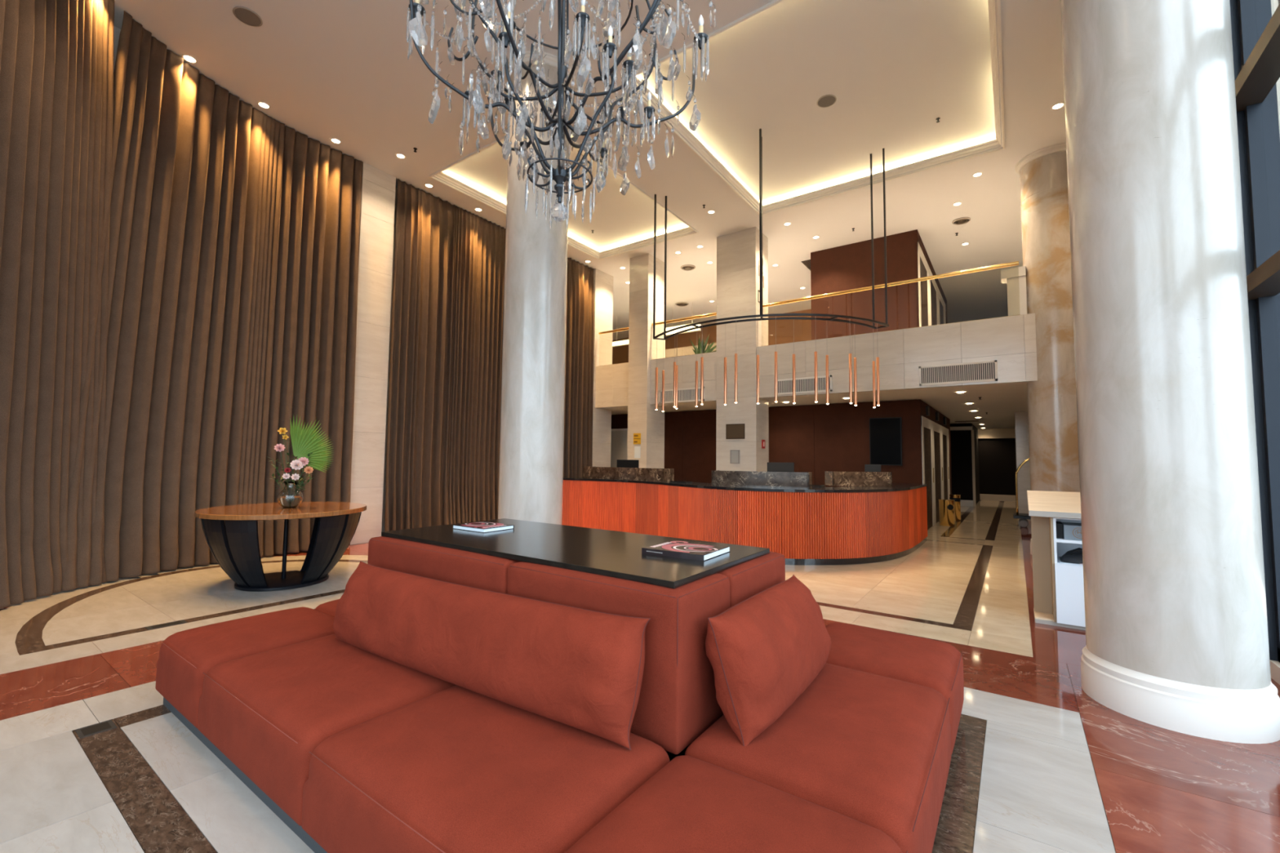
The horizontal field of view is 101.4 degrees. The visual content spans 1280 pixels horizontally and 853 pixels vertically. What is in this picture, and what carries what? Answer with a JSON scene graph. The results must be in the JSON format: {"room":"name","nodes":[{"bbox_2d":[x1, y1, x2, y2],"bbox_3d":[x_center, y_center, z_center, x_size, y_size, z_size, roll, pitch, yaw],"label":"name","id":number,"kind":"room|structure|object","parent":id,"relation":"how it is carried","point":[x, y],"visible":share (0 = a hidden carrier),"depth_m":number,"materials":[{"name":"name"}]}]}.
{"room":"hotel lobby","nodes":[
{"label":"hotel lobby","id":0,"kind":"room"},
{"bbox_2d":[381,186,397,532],"bbox_3d":[-3.350,-1.275,15.835,4.850,7.400,30.300,-2,-4,35],"label":"wall","id":1,"kind":"structure","parent":0,"point":[396,188],"depth_m":9.76,"materials":[{"name":"beige paint"}]},
{"bbox_2d":[610,428,627,467],"bbox_3d":[-0.602,1.260,15.740,1.300,2.390,0.079,-2,-4,35],"label":"door","id":2,"kind":"structure","parent":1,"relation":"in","point":[619,443],"depth_m":15.81,"materials":[{"name":"beige"}]},
{"bbox_2d":[114,0,1066,339],"bbox_3d":[1.352,-4.454,12.881,16.100,0.290,30.600,-2,-4,35],"label":"ceiling","id":3,"kind":"structure","parent":0,"point":[342,70],"depth_m":7.88,"materials":[{"name":"white paint"}]},
{"bbox_2d":[0,0,114,608],"bbox_3d":[-5.676,-1.590,4.526,0.716,6.571,3.558,2,-4,-25],"label":"curtain","id":4,"kind":"object","parent":3,"relation":"hanging from","point":[56,56],"visible":0.91,"depth_m":5.33,"materials":[{"name":"brown fabric"}]},
{"bbox_2d":[113,26,120,71],"bbox_3d":[-6.370,-3.447,6.233,0.220,2.700,0.450,-2,-4,35],"label":"window","id":5,"kind":"structure","parent":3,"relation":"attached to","point":[117,31],"depth_m":6.28,"materials":[{"name":"glass"}]},
{"bbox_2d":[181,53,197,63],"bbox_3d":[-5.827,-4.756,6.779,0.164,0.007,0.164,-2,-4,35],"label":"recessed light","id":6,"kind":"object","parent":3,"relation":"in","point":[188,58],"visible":1,"depth_m":6.78,"materials":[{"name":"beige"}]},
{"bbox_2d":[61,10,363,591],"bbox_3d":[-5.618,-1.414,7.386,0.579,6.572,3.431,-1,-4,23],"label":"curtain","id":7,"kind":"object","parent":3,"relation":"hanging from","point":[233,280],"visible":0.78,"depth_m":7.09,"materials":[{"name":"brown fabric"}]},
{"bbox_2d":[232,5,262,26],"bbox_3d":[-4.570,-4.780,6.108,0.280,0.014,0.280,-2,-4,35],"label":"ceiling speaker","id":8,"kind":"object","parent":3,"relation":"attached to","point":[246,15],"visible":1,"depth_m":6.10,"materials":[{"name":"beige"}]},
{"bbox_2d":[257,101,271,109],"bbox_3d":[-5.502,-4.698,7.663,0.164,0.007,0.164,-2,-4,35],"label":"recessed light","id":9,"kind":"object","parent":3,"relation":"in","point":[263,104],"visible":1,"depth_m":7.66,"materials":[{"name":"beige"}]},
{"bbox_2d":[384,178,594,531],"bbox_3d":[-2.835,-1.123,11.650,0.310,6.573,5.544,-2,-4,36],"label":"curtain","id":10,"kind":"object","parent":3,"relation":"hanging from","point":[443,435],"visible":0.56,"depth_m":10.47,"materials":[{"name":"brown fabric"}]},
{"bbox_2d":[406,0,715,229],"bbox_3d":[-0.467,-3.094,3.387,1.918,3.619,1.901,-2,-5,39],"label":"chandelier","id":11,"kind":"object","parent":3,"relation":"hanging from","point":[558,124],"visible":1,"depth_m":3.26,"materials":[{"name":"glass"}]},
{"bbox_2d":[428,134,698,259],"bbox_3d":[-1.264,-4.514,10.642,2.900,0.150,4.800,-2,-4,35],"label":"trim","id":12,"kind":"structure","parent":3,"relation":"attached to","point":[438,174],"depth_m":10.78,"materials":[{"name":"white paint"}]},
{"bbox_2d":[612,316,628,346],"bbox_3d":[-0.551,-3.435,18.649,1.223,1.083,0.080,-2,-4,35],"label":"lamp","id":13,"kind":"object","parent":3,"relation":"hanging from","point":[625,342],"visible":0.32,"depth_m":18.73,"materials":[{"name":"white paint"}]},
{"bbox_2d":[612,339,628,346],"bbox_3d":[-0.573,-2.986,18.598,1.183,0.120,0.020,-2,-4,35],"label":"diffuser","id":14,"kind":"object","parent":13,"relation":"attached to","point":[625,342],"depth_m":18.68,"materials":[{"name":"white"}]},
{"bbox_2d":[666,322,700,335],"bbox_3d":[1.408,-3.554,17.258,1.302,0.972,0.080,-2,-4,35],"label":"lamp","id":15,"kind":"object","parent":3,"relation":"hanging from","point":[699,325],"visible":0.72,"depth_m":17.24,"materials":[{"name":"white paint"}]},
{"bbox_2d":[680,264,695,270],"bbox_3d":[1.278,-4.226,13.954,0.400,0.034,0.400,-2,-4,35],"label":"ceiling vent","id":16,"kind":"object","parent":3,"relation":"in","point":[686,267],"visible":1,"depth_m":13.89,"materials":[{"name":"beige"}]},
{"bbox_2d":[653,128,888,411],"bbox_3d":[2.087,-2.559,8.978,4.110,4.452,1.323,0,-4,17],"label":"pendant light","id":17,"kind":"object","parent":3,"relation":"hanging from","point":[761,315],"visible":1,"depth_m":8.67,"materials":[{"name":"black metal"}]},
{"bbox_2d":[621,0,1004,214],"bbox_3d":[2.824,-4.644,7.774,4.190,0.150,4.730,-2,-4,35],"label":"trim","id":18,"kind":"structure","parent":3,"relation":"attached to","point":[664,111],"depth_m":8.67,"materials":[{"name":"white paint"}]},
{"bbox_2d":[817,94,836,107],"bbox_3d":[2.779,-4.845,7.800,0.280,0.014,0.280,-2,-4,35],"label":"ceiling speaker","id":19,"kind":"object","parent":3,"relation":"attached to","point":[827,100],"visible":1,"depth_m":7.79,"materials":[{"name":"beige"}]},
{"bbox_2d":[951,217,970,225],"bbox_3d":[6.797,-4.340,11.083,0.340,0.034,0.340,-2,-4,35],"label":"ceiling vent","id":20,"kind":"object","parent":3,"relation":"in","point":[962,220],"visible":1,"depth_m":11.06,"materials":[{"name":"beige"}]},
{"bbox_2d":[1050,102,1064,110],"bbox_3d":[5.978,-4.582,7.493,0.164,0.007,0.164,-2,-4,35],"label":"recessed light","id":21,"kind":"object","parent":3,"relation":"in","point":[1056,106],"visible":0.96,"depth_m":7.49,"materials":[{"name":"beige"}]},
{"bbox_2d":[0,500,1279,852],"bbox_3d":[1.276,2.428,12.460,16.100,0.300,30.600,-2,-4,35],"label":"floor","id":22,"kind":"structure","parent":0,"point":[1038,765],"depth_m":2.85,"materials":[{"name":"stone"}]},
{"bbox_2d":[75,720,116,738],"bbox_3d":[-2.955,1.642,2.846,0.140,0.003,0.140,-2,-4,35],"label":"socket","id":23,"kind":"object","parent":22,"relation":"on","point":[97,728],"visible":1,"depth_m":2.84,"materials":[{"name":"grey metal"}]},
{"bbox_2d":[145,619,187,630],"bbox_3d":[-4.144,1.735,4.588,0.110,0.003,0.260,-2,-4,35],"label":"socket","id":24,"kind":"object","parent":22,"relation":"on","point":[166,624],"visible":1,"depth_m":4.58,"materials":[{"name":"stone"}]},
{"bbox_2d":[194,502,366,591],"bbox_3d":[-4.198,1.397,6.200,1.680,0.871,1.680,-2,-4,35],"label":"round table","id":25,"kind":"object","parent":22,"relation":"on","point":[233,544],"visible":0.96,"depth_m":5.83,"materials":[{"name":"brown wood"}]},
{"bbox_2d":[276,480,302,507],"bbox_3d":[-4.163,0.808,6.241,0.260,0.308,0.260,-2,-4,35],"label":"glass vase","id":26,"kind":"object","parent":25,"relation":"on","point":[290,496],"visible":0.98,"depth_m":6.17,"materials":[{"name":"clear"}]},
{"bbox_2d":[274,444,286,480],"bbox_3d":[-4.210,0.556,6.173,0.191,0.706,0.061,4,-5,-42],"label":"daisy","id":27,"kind":"object","parent":26,"relation":"in","point":[279,447],"visible":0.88,"depth_m":6.16,"materials":[{"name":"pink plant"}]},
{"bbox_2d":[277,427,288,481],"bbox_3d":[-4.224,0.462,6.215,0.061,0.898,0.157,-2,-4,35],"label":"daisy","id":28,"kind":"object","parent":26,"relation":"in","point":[281,429],"visible":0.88,"depth_m":6.22,"materials":[{"name":"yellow plant"}]},
{"bbox_2d":[268,434,313,491],"bbox_3d":[-4.143,0.505,6.260,0.537,0.821,0.174,3,-4,-38],"label":"foliage","id":29,"kind":"object","parent":26,"relation":"in","point":[301,486],"visible":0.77,"depth_m":6.26,"materials":[{"name":"green plant"}]},
{"bbox_2d":[289,459,303,480],"bbox_3d":[-4.087,0.652,6.199,0.160,0.521,0.102,0,-3,3],"label":"peony","id":30,"kind":"object","parent":26,"relation":"in","point":[295,464],"visible":0.93,"depth_m":6.20,"materials":[{"name":"pink plant"}]},
{"bbox_2d":[296,457,309,481],"bbox_3d":[-4.065,0.640,6.241,0.188,0.551,0.071,1,-4,-13],"label":"peony","id":31,"kind":"object","parent":26,"relation":"in","point":[304,460],"visible":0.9,"depth_m":6.27,"materials":[{"name":"pink plant"}]},
{"bbox_2d":[297,466,313,487],"bbox_3d":[-4.043,0.696,6.254,0.236,0.442,0.059,2,-4,-16],"label":"daisy","id":32,"kind":"object","parent":26,"relation":"in","point":[308,469],"visible":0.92,"depth_m":6.28,"materials":[{"name":"brown plant"}]},
{"bbox_2d":[290,415,333,481],"bbox_3d":[-3.995,0.399,6.378,0.478,1.089,0.060,3,-4,-34],"label":"fan palm leaf","id":33,"kind":"object","parent":26,"relation":"in","point":[304,442],"visible":0.84,"depth_m":6.37,"materials":[{"name":"green"}]},
{"bbox_2d":[350,162,395,545],"bbox_3d":[-4.827,-1.291,9.266,0.359,6.598,0.590,-2,-4,35],"label":"marble pilaster","id":34,"kind":"object","parent":22,"relation":"on","point":[378,186],"visible":0.7,"depth_m":9.16,"materials":[{"name":"stone"}]},
{"bbox_2d":[497,50,575,524],"bbox_3d":[-1.371,-1.401,6.848,0.934,6.600,0.934,-2,-4,35],"label":"round column","id":35,"kind":"structure","parent":22,"relation":"on","point":[531,470],"depth_m":6.50,"materials":[{"name":"white paint"}]},
{"bbox_2d":[155,518,964,852],"bbox_3d":[-0.482,1.189,3.155,3.965,1.000,2.819,-2,-4,35],"label":"sofa","id":36,"kind":"object","parent":22,"relation":"on","point":[353,749],"visible":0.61,"depth_m":2.06,"materials":[{"name":"fabric"}]},
{"bbox_2d":[155,606,334,728],"bbox_3d":[-2.345,1.413,3.261,0.795,0.354,0.854,-2,-4,35],"label":"seat cushion","id":37,"kind":"object","parent":36,"relation":"on","point":[184,655],"depth_m":3.03,"materials":[{"name":"fabric"}]},
{"bbox_2d":[314,599,339,617],"bbox_3d":[-1.754,1.471,4.090,0.795,0.354,1.224,-2,-4,35],"label":"seat cushion","id":38,"kind":"object","parent":36,"relation":"on","point":[329,608],"depth_m":3.77,"materials":[{"name":"fabric"}]},
{"bbox_2d":[197,633,456,826],"bbox_3d":[-1.537,1.387,2.685,1.229,0.354,0.854,-2,-4,35],"label":"seat cushion","id":39,"kind":"object","parent":36,"relation":"on","point":[265,710],"depth_m":2.39,"materials":[{"name":"fabric"}]},
{"bbox_2d":[452,521,514,533],"bbox_3d":[-1.089,0.698,3.647,0.330,0.026,0.261,-2,-4,34],"label":"book","id":40,"kind":"object","parent":36,"relation":"on","point":[479,526],"visible":1,"depth_m":3.59,"materials":[{"name":"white paper"}]},
{"bbox_2d":[461,522,503,527],"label":"print","id":41,"kind":"object","parent":40,"relation":"on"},
{"bbox_2d":[301,685,670,852],"bbox_3d":[-0.572,1.356,1.998,1.179,0.354,0.854,-2,-4,35],"label":"seat cushion","id":42,"kind":"object","parent":36,"relation":"on","point":[444,769],"depth_m":1.81,"materials":[{"name":"fabric"}]},
{"bbox_2d":[333,560,650,750],"bbox_3d":[-0.877,1.009,2.575,2.114,0.461,0.298,-2,-4,33],"label":"cushion","id":43,"kind":"object","parent":36,"relation":"on","point":[580,668],"visible":0.98,"depth_m":2.26,"materials":[{"name":"fabric"}]},
{"bbox_2d":[641,540,730,561],"bbox_3d":[0.249,0.659,2.804,0.360,0.030,0.331,-2,-4,33],"label":"book","id":44,"kind":"object","parent":36,"relation":"on","point":[672,548],"visible":1,"depth_m":2.73,"materials":[{"name":"black paper"}]},
{"bbox_2d":[650,542,668,546],"bbox_3d":[0.116,0.646,2.865,0.030,0.001,0.186,-2,-4,33],"label":"print","id":45,"kind":"object","parent":44,"relation":"on","point":[664,544],"depth_m":2.86,"materials":[{"name":"white"}]},
{"bbox_2d":[661,543,714,552],"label":"print","id":46,"kind":"object","parent":44,"relation":"on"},
{"bbox_2d":[673,545,715,551],"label":"print","id":47,"kind":"object","parent":44,"relation":"on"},
{"bbox_2d":[688,546,712,551],"bbox_3d":[0.315,0.642,2.751,0.131,0.001,0.105,-2,-4,33],"label":"print","id":48,"kind":"object","parent":44,"relation":"on","point":[691,548],"depth_m":2.75},
{"bbox_2d":[684,546,717,551],"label":"print","id":49,"kind":"object","parent":44,"relation":"on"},
{"bbox_2d":[564,755,902,852],"bbox_3d":[0.226,1.330,1.430,0.819,0.354,0.854,-2,-4,35],"label":"seat cushion","id":50,"kind":"object","parent":36,"relation":"on","point":[682,804],"depth_m":1.57,"materials":[{"name":"fabric"}]},
{"bbox_2d":[705,574,831,746],"bbox_3d":[0.620,1.015,2.429,0.310,0.458,0.999,-2,-4,35],"label":"cushion","id":51,"kind":"object","parent":36,"relation":"on","point":[764,651],"visible":1,"depth_m":2.12,"materials":[{"name":"fabric"}]},
{"bbox_2d":[684,662,951,852],"bbox_3d":[0.818,1.387,2.259,0.819,0.354,1.224,-2,-4,35],"label":"seat cushion","id":52,"kind":"object","parent":36,"relation":"on","point":[873,748],"depth_m":1.97,"materials":[{"name":"fabric"}]},
{"bbox_2d":[825,622,964,755],"bbox_3d":[1.388,1.442,3.057,0.819,0.354,0.779,-2,-4,35],"label":"seat cushion","id":53,"kind":"object","parent":36,"relation":"on","point":[937,665],"depth_m":2.87,"materials":[{"name":"fabric"}]},
{"bbox_2d":[592,268,613,466],"bbox_3d":[-1.174,-0.941,14.338,0.409,6.598,0.770,-2,-4,35],"label":"marble pillar","id":54,"kind":"structure","parent":22,"relation":"on","point":[602,282],"depth_m":14.22,"materials":[{"name":"stone"}]},
{"bbox_2d":[626,253,665,468],"bbox_3d":[0.171,-0.988,13.325,0.580,6.598,0.800,-2,-4,35],"label":"marble pillar","id":55,"kind":"structure","parent":22,"relation":"on","point":[643,418],"depth_m":13.07,"materials":[{"name":"stone"}]},
{"bbox_2d":[633,433,640,444],"bbox_3d":[-0.071,0.301,12.908,0.220,0.270,0.013,-2,-4,35],"label":"sign","id":56,"kind":"object","parent":55,"relation":"attached to","point":[637,437],"visible":1,"depth_m":12.90,"materials":[{"name":"orange"}]},
{"bbox_2d":[634,446,640,457],"bbox_3d":[-0.064,0.631,12.885,0.180,0.290,0.006,-2,-4,35],"label":"notice","id":57,"kind":"object","parent":55,"relation":"attached to","point":[637,449],"visible":1,"depth_m":12.88,"materials":[{"name":"white paper"}]},
{"bbox_2d":[715,226,768,471],"bbox_3d":[2.316,-1.055,11.847,0.950,6.598,0.700,-2,-4,35],"label":"marble pillar","id":58,"kind":"structure","parent":22,"relation":"on","point":[738,253],"depth_m":11.59,"materials":[{"name":"stone"}]},
{"bbox_2d":[729,449,739,463],"bbox_3d":[2.075,0.662,11.456,0.220,0.300,0.023,-2,-4,35],"label":"paper holder","id":59,"kind":"object","parent":58,"relation":"attached to","point":[734,454],"visible":1,"depth_m":11.45,"materials":[{"name":"grey plastic"}]},
{"bbox_2d":[725,423,744,439],"bbox_3d":[2.089,0.108,11.484,0.440,0.330,0.023,-2,-4,35],"label":"wall plaque","id":60,"kind":"object","parent":58,"relation":"attached to","point":[733,431],"visible":1,"depth_m":11.47,"materials":[{"name":"brown metal"}]},
{"bbox_2d":[562,476,927,565],"bbox_3d":[1.248,1.613,10.442,7.452,1.080,4.066,-2,-4,35],"label":"reception desk","id":61,"kind":"object","parent":22,"relation":"on","point":[841,525],"visible":0.77,"depth_m":7.97,"materials":[{"name":"red wood"}]},
{"bbox_2d":[617,459,639,467],"bbox_3d":[-0.253,0.877,10.730,0.500,0.389,0.160,-1,-4,27],"label":"computer monitor","id":62,"kind":"object","parent":61,"relation":"on","point":[620,463],"visible":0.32,"depth_m":10.72,"materials":[{"name":"black plastic"}]},
{"bbox_2d":[582,466,674,481],"bbox_3d":[-0.267,0.933,10.422,2.021,0.239,0.350,-2,-4,37],"label":"counter ledge","id":63,"kind":"object","parent":61,"relation":"on","point":[601,473],"visible":0.95,"depth_m":10.14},
{"bbox_2d":[563,476,927,492],"bbox_3d":[1.172,1.034,9.501,8.156,0.040,3.384,0,-4,13],"label":"countertop","id":64,"kind":"structure","parent":61,"relation":"on","point":[896,486],"depth_m":8.20,"materials":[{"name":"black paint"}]},
{"bbox_2d":[711,470,812,488],"bbox_3d":[1.897,0.823,8.228,1.496,0.239,0.350,-1,-4,25],"label":"screen","id":65,"kind":"object","parent":61,"relation":"on","point":[730,478],"visible":1,"depth_m":8.05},
{"bbox_2d":[767,462,794,471],"bbox_3d":[2.315,0.782,8.631,0.440,0.379,0.160,-1,-4,30],"label":"computer monitor","id":66,"kind":"object","parent":61,"relation":"on","point":[771,466],"visible":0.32,"depth_m":8.63,"materials":[{"name":"black plastic"}]},
{"bbox_2d":[824,471,892,486],"bbox_3d":[3.686,0.882,8.863,0.992,0.239,0.350,1,-3,-2],"label":"screen","id":67,"kind":"object","parent":61,"relation":"on","point":[832,478],"visible":0.93,"depth_m":8.69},
{"bbox_2d":[864,464,880,471],"bbox_3d":[4.074,0.845,9.168,0.260,0.359,0.160,0,-4,15],"label":"computer monitor","id":68,"kind":"object","parent":61,"relation":"on","point":[868,468],"visible":0.32,"depth_m":9.16,"materials":[{"name":"black plastic"}]},
{"bbox_2d":[938,498,955,526],"bbox_3d":[7.257,2.034,12.394,0.330,0.610,0.340,-2,-4,35],"label":"trash bin","id":69,"kind":"object","parent":22,"relation":"on","point":[946,507],"visible":1,"depth_m":12.27,"materials":[{"name":"gold metal"}]},
{"bbox_2d":[949,494,960,520],"bbox_3d":[8.122,2.087,13.502,0.247,0.660,0.247,-2,-4,35],"label":"trash bin","id":70,"kind":"object","parent":22,"relation":"on","point":[957,498],"visible":0.79,"depth_m":13.40,"materials":[{"name":"gold metal"}]},
{"bbox_2d":[1013,457,1031,527],"bbox_3d":[9.322,1.514,12.222,1.030,1.671,0.710,-2,-4,35],"label":"luggage cart","id":71,"kind":"object","parent":22,"relation":"on","point":[1023,522],"visible":0.37,"depth_m":12.21,"materials":[{"name":"gold metal"}]},
{"bbox_2d":[1014,142,1079,555],"bbox_3d":[6.842,-1.202,8.612,0.934,6.600,0.934,-2,-4,35],"label":"round column","id":72,"kind":"structure","parent":22,"relation":"on","point":[1053,442],"depth_m":8.39,"materials":[{"name":"beige stone"}]},
{"bbox_2d":[1026,490,1085,630],"bbox_3d":[4.192,1.239,4.891,0.890,1.215,0.568,-2,-4,35],"label":"counter","id":73,"kind":"object","parent":22,"relation":"on","point":[1058,588],"visible":0.47,"depth_m":4.94,"materials":[{"name":"beige"}]},
{"bbox_2d":[1053,517,1083,622],"bbox_3d":[4.248,1.332,4.844,0.669,0.955,0.450,-2,-4,35],"label":"shelf","id":74,"kind":"object","parent":73,"relation":"attached to","point":[1068,579],"depth_m":4.80,"materials":[{"name":"white laminate"}]},
{"bbox_2d":[1055,521,1081,540],"bbox_3d":[4.142,0.984,4.910,0.400,0.135,0.303,-2,-4,35],"label":"box","id":75,"kind":"object","parent":73,"relation":"on","point":[1066,531],"visible":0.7,"depth_m":4.86,"materials":[{"name":"grey"}]},
{"bbox_2d":[1072,527,1081,538],"bbox_3d":[4.030,0.977,4.806,0.100,0.100,0.002,-2,-4,35],"label":"print","id":76,"kind":"object","parent":75,"relation":"attached to","point":[1077,531],"depth_m":4.82,"materials":[{"name":"grey"}]},
{"bbox_2d":[1057,559,1083,565],"bbox_3d":[4.118,1.261,4.829,0.400,0.010,0.232,-2,-4,35],"label":"leaflets","id":77,"kind":"object","parent":73,"relation":"on","point":[1060,561],"visible":0.25,"depth_m":4.84,"materials":[{"name":"white paper"}]},
{"bbox_2d":[1058,547,1082,563],"bbox_3d":[4.168,1.192,4.868,0.420,0.126,0.300,-2,-4,35],"label":"bag","id":78,"kind":"object","parent":77,"relation":"on","point":[1075,555],"visible":0.37,"depth_m":4.85,"materials":[{"name":"black fabric"}]},
{"bbox_2d":[1060,0,1279,743],"bbox_3d":[3.350,-1.555,3.460,0.934,6.600,0.934,-2,-4,35],"label":"round column","id":79,"kind":"structure","parent":22,"relation":"on","point":[1176,622],"depth_m":3.10,"materials":[{"name":"white paint"}]},
{"bbox_2d":[665,342,716,357],"bbox_3d":[1.730,-1.963,16.316,3.200,1.055,0.300,-2,-4,35],"label":"wall","id":80,"kind":"structure","parent":0,"point":[688,350],"depth_m":16.45,"materials":[{"name":"beige paint"}]},
{"bbox_2d":[612,309,811,364],"bbox_3d":[2.979,-2.530,19.770,10.060,2.675,0.300,-2,-4,35],"label":"wall","id":81,"kind":"structure","parent":0,"point":[786,331],"depth_m":18.48,"materials":[{"name":"brown paint"}]},
{"bbox_2d":[611,399,951,494],"bbox_3d":[2.772,1.172,17.293,12.400,2.830,6.350,-2,-4,35],"label":"wall","id":82,"kind":"structure","parent":0,"point":[820,438],"depth_m":12.49,"materials":[{"name":"wood"}]},
{"bbox_2d":[869,417,902,465],"bbox_3d":[5.403,0.328,11.532,0.650,1.050,0.053,-2,-4,35],"label":"television","id":83,"kind":"object","parent":82,"relation":"attached to","point":[885,433],"visible":0.93,"depth_m":11.50,"materials":[{"name":"black plastic"}]},
{"bbox_2d":[920,405,950,529],"bbox_3d":[7.655,1.024,13.416,0.050,2.760,5.600,-2,-4,35],"label":"surround","id":84,"kind":"object","parent":82,"relation":"attached to","point":[935,437],"visible":0.85,"depth_m":12.78,"materials":[{"name":"white paint"}]},
{"bbox_2d":[601,328,1029,428],"bbox_3d":[5.568,-0.687,18.631,15.500,1.085,15.340,-2,-4,35],"label":"ceiling","id":85,"kind":"structure","parent":0,"point":[1001,402],"depth_m":11.75,"materials":[{"name":"white paint"}]},
{"bbox_2d":[598,327,628,365],"bbox_3d":[-0.639,-2.074,13.720,1.120,0.947,0.064,-2,-4,35],"label":"glass railing","id":86,"kind":"object","parent":85,"relation":"on","point":[626,328],"visible":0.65,"depth_m":13.76,"materials":[{"name":"gold"}]},
{"bbox_2d":[651,312,716,359],"bbox_3d":[1.047,-2.128,12.519,1.820,0.947,0.064,-2,-4,35],"label":"glass railing","id":87,"kind":"object","parent":85,"relation":"on","point":[713,313],"visible":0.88,"depth_m":12.46,"materials":[{"name":"gold"}]},
{"bbox_2d":[688,334,716,354],"bbox_3d":[1.782,-2.092,15.182,1.064,1.176,1.425,3,-4,-38],"label":"potted plant","id":88,"kind":"object","parent":85,"relation":"on","point":[701,348],"visible":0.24,"depth_m":15.06,"materials":[{"name":"green plant"}]},
{"bbox_2d":[595,313,1037,408],"bbox_3d":[3.119,-1.189,10.938,10.537,1.112,0.060,-2,-4,35],"label":"balcony wall","id":89,"kind":"structure","parent":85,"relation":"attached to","point":[901,353],"depth_m":9.94,"materials":[{"name":"stone"}]},
{"bbox_2d":[659,386,704,403],"bbox_3d":[0.979,-0.736,12.386,1.230,0.320,0.020,-2,-4,35],"label":"grille","id":90,"kind":"object","parent":89,"relation":"attached to","point":[688,394],"visible":0.7,"depth_m":12.36,"materials":[{"name":"metal"}]},
{"bbox_2d":[777,375,831,395],"bbox_3d":[3.324,-0.842,10.718,1.170,0.320,0.020,-2,-4,35],"label":"grille","id":91,"kind":"object","parent":89,"relation":"attached to","point":[804,384],"visible":0.83,"depth_m":10.71,"materials":[{"name":"metal"}]},
{"bbox_2d":[919,360,997,386],"bbox_3d":[5.531,-0.928,9.148,1.170,0.350,0.020,-2,-4,35],"label":"grille","id":92,"kind":"object","parent":89,"relation":"attached to","point":[984,371],"visible":1,"depth_m":9.13,"materials":[{"name":"metal"}]},
{"bbox_2d":[762,261,1020,346],"bbox_3d":[4.488,-2.240,10.070,4.550,0.947,0.064,-2,-4,35],"label":"glass railing","id":93,"kind":"object","parent":85,"relation":"on","point":[1016,263],"visible":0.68,"depth_m":9.77,"materials":[{"name":"gold"}]},
{"bbox_2d":[1000,266,1026,315],"bbox_3d":[6.370,-2.252,8.929,0.340,0.835,0.290,-2,-4,35],"label":"trim","id":94,"kind":"structure","parent":85,"relation":"on","point":[1015,277],"depth_m":8.81,"materials":[{"name":"white paint"}]},
{"bbox_2d":[810,229,947,339],"bbox_3d":[6.943,-2.798,14.656,2.340,2.675,6.240,-2,-4,35],"label":"wall","id":95,"kind":"structure","parent":0,"point":[849,266],"depth_m":12.11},
{"bbox_2d":[917,241,946,326],"bbox_3d":[7.683,-2.708,13.654,0.016,2.350,5.600,-2,-4,35],"label":"surround","id":96,"kind":"object","parent":95,"relation":"attached to","point":[931,304],"visible":0.52,"depth_m":12.63,"materials":[{"name":"white paint"}]},
{"bbox_2d":[950,423,979,503],"bbox_3d":[11.597,1.475,20.662,2.850,2.830,4.800,-2,-4,35],"label":"wall","id":97,"kind":"structure","parent":0,"point":[960,440],"depth_m":18.12,"materials":[{"name":"black"}]},
{"bbox_2d":[950,426,972,430],"bbox_3d":[11.028,0.068,18.150,0.810,0.120,0.100,-2,-4,35],"label":"trim","id":98,"kind":"structure","parent":97,"relation":"attached to","point":[966,428],"depth_m":18.04,"materials":[{"name":"white paint"}]},
{"bbox_2d":[960,499,973,506],"bbox_3d":[11.014,2.624,18.015,0.810,0.200,0.050,-2,-4,35],"label":"baseboard","id":99,"kind":"structure","parent":97,"relation":"attached to","point":[963,503],"depth_m":17.88,"materials":[{"name":"white paint"}]},
{"bbox_2d":[971,430,976,506],"bbox_3d":[11.387,1.419,17.887,0.070,2.600,0.160,-2,-4,35],"label":"trim","id":100,"kind":"structure","parent":97,"relation":"attached to","point":[972,431],"depth_m":17.82,"materials":[{"name":"beige paint"}]},
{"bbox_2d":[977,438,1016,495],"bbox_3d":[14.146,1.508,20.747,1.200,2.830,0.300,-2,-4,35],"label":"wall","id":101,"kind":"structure","parent":0,"point":[997,456],"depth_m":20.62,"materials":[{"name":"black"}]},
{"bbox_2d":[977,428,1014,438],"bbox_3d":[14.043,0.275,20.660,1.200,0.380,0.100,-2,-4,35],"label":"trim","id":102,"kind":"structure","parent":101,"relation":"attached to","point":[982,433],"depth_m":20.62,"materials":[{"name":"beige paint"}]},
{"bbox_2d":[979,493,1015,502],"bbox_3d":[14.024,2.791,20.518,1.200,0.240,0.070,-2,-4,35],"label":"baseboard","id":103,"kind":"structure","parent":101,"relation":"attached to","point":[982,496],"depth_m":20.50,"materials":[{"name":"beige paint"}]},
{"bbox_2d":[1014,411,1031,521],"bbox_3d":[13.078,1.266,16.973,1.450,2.830,9.100,-2,-4,35],"label":"wall","id":104,"kind":"structure","parent":0,"point":[1021,424],"depth_m":13.63,"materials":[{"name":"paint"}]},
{"bbox_2d":[1271,0,1279,133],"bbox_3d":[7.818,-1.614,8.251,0.250,7.400,30.300,-2,-4,35],"label":"wall","id":105,"kind":"structure","parent":0,"point":[1274,3],"depth_m":4.01,"materials":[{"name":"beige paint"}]},
{"bbox_2d":[1229,0,1279,662],"bbox_3d":[1.790,-1.669,-0.006,0.250,6.130,9.880,-2,-4,35],"label":"window","id":106,"kind":"structure","parent":105,"relation":"in","point":[1255,33],"depth_m":3.79,"materials":[{"name":"black"}]},
{"bbox_2d":[1270,660,1279,684],"bbox_3d":[4.184,1.688,3.264,0.060,0.120,1.550,-2,-4,35],"label":"baseboard","id":107,"kind":"structure","parent":105,"relation":"attached to","point":[1274,665],"depth_m":3.65,"materials":[{"name":"white paint"}]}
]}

